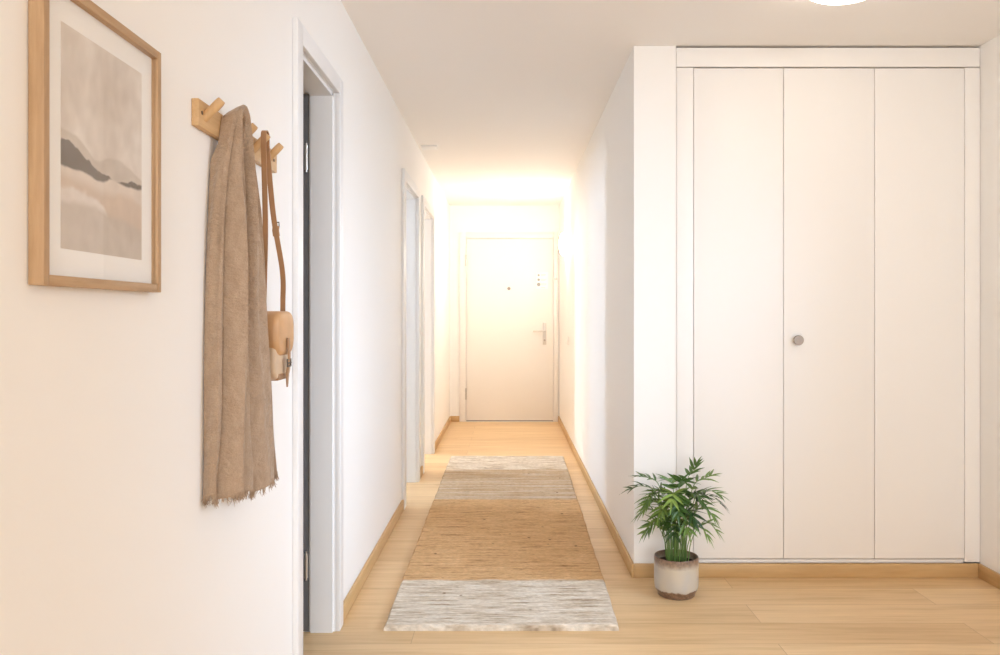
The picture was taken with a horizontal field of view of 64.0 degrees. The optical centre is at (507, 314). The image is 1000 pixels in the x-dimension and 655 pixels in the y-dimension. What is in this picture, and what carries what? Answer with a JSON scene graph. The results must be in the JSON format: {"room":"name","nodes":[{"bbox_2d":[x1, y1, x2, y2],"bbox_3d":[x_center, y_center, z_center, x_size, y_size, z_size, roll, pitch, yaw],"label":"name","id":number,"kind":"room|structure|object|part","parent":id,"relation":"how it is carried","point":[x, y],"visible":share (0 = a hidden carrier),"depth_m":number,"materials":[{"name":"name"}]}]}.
{"room":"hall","nodes":[
{"label":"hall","id":0,"kind":"room"},
{"bbox_2d":[0,0,449,654],"bbox_3d":[-0.701,-0.016,2.244,0.110,2.400,13.289,0,0,0],"label":"wall","id":1,"kind":"structure","parent":0,"point":[109,544],"depth_m":1.59,"materials":[{"name":"white paint"}]},
{"bbox_2d":[28,0,160,291],"bbox_3d":[-0.635,-0.256,1.258,0.022,0.430,0.365,0,0,0],"label":"framed picture","id":2,"kind":"object","parent":1,"relation":"attached to","point":[94,85],"visible":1,"depth_m":1.22,"materials":[{"name":"beige paper"}]},
{"bbox_3d":[-0.635,-0.256,1.082,0.022,0.430,0.014,0,0,0],"label":"frame","id":3,"kind":"part","parent":2,"relation":"part of","materials":[{"name":"brown wood"}]},
{"bbox_3d":[-0.635,-0.048,1.258,0.022,0.014,0.336,0,0,0],"label":"frame rail","id":4,"kind":"part","parent":2,"relation":"part of","materials":[{"name":"brown wood"}]},
{"bbox_2d":[61,21,141,259],"bbox_3d":[-0.635,-0.257,1.261,0.002,0.323,0.250,0,0,0],"label":"art print","id":5,"kind":"object","parent":2,"relation":"attached to","point":[101,86],"depth_m":1.24},
{"bbox_3d":[-0.635,-0.464,1.258,0.022,0.014,0.336,0,0,0],"label":"frame rail","id":6,"kind":"part","parent":2,"relation":"part of","materials":[{"name":"brown wood"}]},
{"bbox_3d":[-0.635,-0.256,1.433,0.022,0.430,0.014,0,0,0],"label":"frame","id":7,"kind":"part","parent":2,"relation":"part of","materials":[{"name":"brown wood"}]},
{"bbox_2d":[192,97,283,172],"bbox_3d":[-0.618,-0.420,1.909,0.056,0.067,0.553,0,0,0],"label":"coat rack","id":8,"kind":"object","parent":1,"relation":"attached to","point":[206,118],"visible":0.63,"depth_m":1.70,"materials":[{"name":"brown wood"}]},
{"bbox_2d":[201,105,278,508],"bbox_3d":[-0.604,-0.017,1.864,0.080,0.905,0.386,0,0,0],"label":"scarf","id":9,"kind":"object","parent":8,"relation":"hanging from","point":[240,456],"visible":1,"depth_m":1.73,"materials":[{"name":"fabric"}]},
{"bbox_2d":[261,130,293,386],"bbox_3d":[-0.602,-0.136,2.062,0.081,0.645,0.178,0,0,0],"label":"shoulder bag","id":10,"kind":"object","parent":8,"relation":"hanging from","point":[280,323],"visible":0.69,"depth_m":2.01,"materials":[{"name":"leather"}]},
{"bbox_3d":[-0.608,0.157,2.066,0.060,0.018,0.100,0,0,0],"label":"trim","id":11,"kind":"part","parent":10,"relation":"part of","materials":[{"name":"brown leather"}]},
{"bbox_2d":[343,500,403,621],"bbox_3d":[-0.639,1.153,3.958,0.014,0.063,1.804,0,0,0],"label":"baseboard","id":12,"kind":"structure","parent":1,"relation":"attached to","point":[349,600],"depth_m":3.68,"materials":[{"name":"brown wood"}]},
{"bbox_2d":[402,168,419,509],"bbox_3d":[-0.699,0.146,5.298,0.142,2.076,0.875,0,0,0],"label":"door","id":13,"kind":"structure","parent":1,"relation":"in","point":[410,191],"depth_m":5.66,"materials":[{"name":"white paint"}]},
{"bbox_2d":[420,466,422,477],"bbox_3d":[-0.639,1.153,5.846,0.014,0.063,0.222,0,0,0],"label":"baseboard","id":14,"kind":"structure","parent":1,"relation":"attached to","point":[421,467],"depth_m":5.85,"materials":[{"name":"brown wood"}]},
{"bbox_2d":[421,195,434,473],"bbox_3d":[-0.699,0.146,6.421,0.142,2.076,0.928,0,0,0],"label":"door","id":15,"kind":"structure","parent":1,"relation":"in","point":[427,212],"depth_m":6.81,"materials":[{"name":"white paint"}]},
{"bbox_2d":[435,416,450,449],"bbox_3d":[-0.639,1.153,7.887,0.014,0.063,2.004,0,0,0],"label":"baseboard","id":16,"kind":"structure","parent":1,"relation":"attached to","point":[446,425],"depth_m":7.72,"materials":[{"name":"brown wood"}]},
{"bbox_2d":[450,206,558,415],"bbox_3d":[0.002,-0.016,8.939,1.516,2.400,0.100,0,0,0],"label":"wall","id":17,"kind":"structure","parent":0,"point":[462,218],"depth_m":8.89,"materials":[{"name":"white paint"}]},
{"bbox_2d":[451,416,458,421],"bbox_3d":[-0.585,1.153,8.882,0.094,0.063,0.014,0,0,0],"label":"baseboard","id":18,"kind":"structure","parent":17,"relation":"attached to","point":[453,418],"depth_m":8.88,"materials":[{"name":"brown wood"}]},
{"bbox_2d":[459,232,557,421],"bbox_3d":[0.009,0.134,8.844,1.094,2.100,0.089,0,0,0],"label":"door","id":19,"kind":"structure","parent":17,"relation":"in","point":[508,326],"depth_m":8.87,"materials":[{"name":"white paint"}]},
{"bbox_2d":[536,272,547,288],"bbox_3d":[0.379,-0.384,8.866,0.133,0.185,0.002,0,0,0],"label":"notice","id":20,"kind":"object","parent":19,"relation":"attached to","point":[541,277],"visible":1,"depth_m":8.87,"materials":[{"name":"white paper"}]},
{"bbox_3d":[0.405,0.206,8.863,0.040,0.245,0.009,0,0,0],"label":"handle plate","id":21,"kind":"part","parent":19,"relation":"part of","materials":[{"name":"silver metal"}]},
{"bbox_2d":[559,46,675,562],"bbox_3d":[0.664,-0.016,6.253,0.190,2.400,5.273,0,0,0],"label":"wall","id":22,"kind":"structure","parent":0,"point":[617,210],"depth_m":3.81,"materials":[{"name":"white paint"}]},
{"bbox_2d":[559,233,566,255],"bbox_3d":[0.532,-0.681,7.720,0.075,0.220,0.220,0,0,0],"label":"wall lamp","id":23,"kind":"object","parent":22,"relation":"attached to","point":[563,241],"visible":1,"depth_m":7.64,"materials":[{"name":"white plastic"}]},
{"bbox_2d":[558,416,633,577],"bbox_3d":[0.562,1.153,6.245,0.014,0.063,5.287,0,0,0],"label":"baseboard","id":24,"kind":"structure","parent":22,"relation":"attached to","point":[619,543],"depth_m":4.65,"materials":[{"name":"brown wood"}]},
{"bbox_2d":[634,563,977,577],"bbox_3d":[1.344,1.153,3.609,1.550,0.063,0.014,0,0,0],"label":"baseboard","id":25,"kind":"structure","parent":22,"relation":"attached to","point":[641,570],"depth_m":3.60,"materials":[{"name":"brown wood"}]},
{"bbox_2d":[303,422,999,654],"bbox_3d":[-0.450,1.224,2.244,5.700,0.080,13.489,0,0,0],"label":"floor","id":26,"kind":"structure","parent":0,"point":[724,616],"depth_m":3.16,"materials":[{"name":"brown wood"}]},
{"bbox_2d":[384,456,618,630],"bbox_3d":[-0.014,1.171,4.799,0.951,0.026,3.611,0,0,0],"label":"runner rug","id":27,"kind":"object","parent":26,"relation":"on","point":[504,543],"visible":1,"depth_m":3.81,"materials":[{"name":"beige fabric"}]},
{"bbox_2d":[621,456,730,599],"bbox_3d":[0.724,0.895,3.375,0.370,0.577,0.402,0,0,-44],"label":"potted palm","id":28,"kind":"object","parent":26,"relation":"on","point":[676,570],"visible":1,"depth_m":3.33,"materials":[{"name":"plant"}]},
{"bbox_3d":[0.653,0.893,3.382,0.082,0.302,0.010,0,0,0],"label":"stem","id":29,"kind":"part","parent":28,"relation":"part of","materials":[{"name":"green plant"}]},
{"bbox_2d":[654,549,698,599],"bbox_3d":[0.713,1.101,3.392,0.186,0.166,0.186,0,0,0],"label":"pot","id":30,"kind":"object","parent":28,"relation":"attached to","point":[676,575],"depth_m":3.32,"materials":[{"name":"ceramic"}]},
{"bbox_3d":[0.771,0.844,3.411,0.076,0.400,0.045,0,0,0],"label":"stem","id":31,"kind":"part","parent":28,"relation":"part of","materials":[{"name":"green plant"}]},
{"bbox_3d":[0.763,0.894,3.328,0.066,0.301,0.093,0,0,0],"label":"stem","id":32,"kind":"part","parent":28,"relation":"part of","materials":[{"name":"green plant"}]},
{"bbox_3d":[0.792,0.918,3.338,0.095,0.252,0.080,0,0,0],"label":"stem","id":33,"kind":"part","parent":28,"relation":"part of","materials":[{"name":"green plant"}]},
{"bbox_3d":[0.801,0.886,3.339,0.129,0.317,0.062,0,0,0],"label":"stem","id":34,"kind":"part","parent":28,"relation":"part of","materials":[{"name":"green plant"}]},
{"bbox_3d":[0.811,0.956,3.347,0.118,0.177,0.004,0,0,15],"label":"stem","id":35,"kind":"part","parent":28,"relation":"part of","materials":[{"name":"green plant"}]},
{"bbox_2d":[676,48,979,562],"bbox_3d":[1.446,-0.043,3.898,1.370,2.328,0.636,0,0,0],"label":"wardrobe","id":36,"kind":"object","parent":26,"relation":"on","point":[828,199],"visible":0.91,"depth_m":3.61,"materials":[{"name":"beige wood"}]},
{"bbox_3d":[0.799,-0.001,3.624,0.076,2.233,0.024,0,0,0],"label":"filler panel","id":37,"kind":"part","parent":36,"relation":"part of","materials":[{"name":"white paint"}]},
{"bbox_3d":[1.041,-0.007,3.623,0.404,2.214,0.023,0,0,0],"label":"door","id":38,"kind":"part","parent":36,"relation":"part of","materials":[{"name":"white paint"}]},
{"bbox_3d":[1.303,0.113,3.596,0.045,0.045,0.032,0,0,0],"label":"knob","id":39,"kind":"part","parent":36,"relation":"part of","materials":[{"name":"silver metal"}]},
{"bbox_3d":[1.446,-1.164,3.624,1.370,0.086,0.024,0,0,0],"label":"panel","id":40,"kind":"part","parent":36,"relation":"part of","materials":[{"name":"white paint"}]},
{"bbox_3d":[1.450,-0.007,3.623,0.408,2.214,0.023,0,0,0],"label":"door","id":41,"kind":"part","parent":36,"relation":"part of","materials":[{"name":"white paint"}]},
{"bbox_3d":[1.450,1.113,3.628,1.223,0.015,0.016,0,0,0],"label":"rail","id":42,"kind":"part","parent":36,"relation":"part of","materials":[{"name":"white paint"}]},
{"bbox_3d":[1.858,-0.007,3.623,0.403,2.214,0.023,0,0,0],"label":"door","id":43,"kind":"part","parent":36,"relation":"part of","materials":[{"name":"white paint"}]},
{"bbox_3d":[2.097,-0.001,3.624,0.069,2.233,0.024,0,0,0],"label":"filler panel","id":44,"kind":"part","parent":36,"relation":"part of","materials":[{"name":"white paint"}]},
{"bbox_2d":[341,0,999,205],"bbox_3d":[-0.450,-1.260,2.244,5.700,0.112,13.489,0,0,0],"label":"ceiling","id":45,"kind":"structure","parent":0,"point":[511,96],"depth_m":3.64,"materials":[{"name":"white paint"}]},
{"bbox_2d":[811,0,862,4],"bbox_3d":[1.217,-1.177,2.868,0.300,0.078,0.300,0,0,0],"label":"ceiling lamp","id":46,"kind":"object","parent":45,"relation":"attached to","point":[827,2],"visible":1,"depth_m":2.93,"materials":[{"name":"white plastic"}]},
{"bbox_2d":[963,35,999,573],"bbox_3d":[2.208,-0.016,-0.022,0.150,2.400,8.756,0,0,0],"label":"wall","id":47,"kind":"structure","parent":0,"point":[989,67],"depth_m":3.53,"materials":[{"name":"white paint"}]},
{"bbox_2d":[977,563,999,588],"bbox_3d":[2.126,1.153,-0.392,0.014,0.063,8.016,0,0,0],"label":"baseboard","id":48,"kind":"structure","parent":47,"relation":"attached to","point":[990,576],"depth_m":3.52,"materials":[{"name":"brown wood"}]},
{"bbox_3d":[-2.028,-0.016,4.750,2.544,2.400,7.700,0,0,0],"label":"wall","id":49,"kind":"structure","parent":0,"visible":0},
{"bbox_2d":[292,17,342,654],"bbox_3d":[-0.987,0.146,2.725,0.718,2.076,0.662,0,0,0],"label":"door frame","id":50,"kind":"structure","parent":49,"relation":"in","point":[317,88],"depth_m":2.98,"materials":[{"name":"white paint"}]}
]}

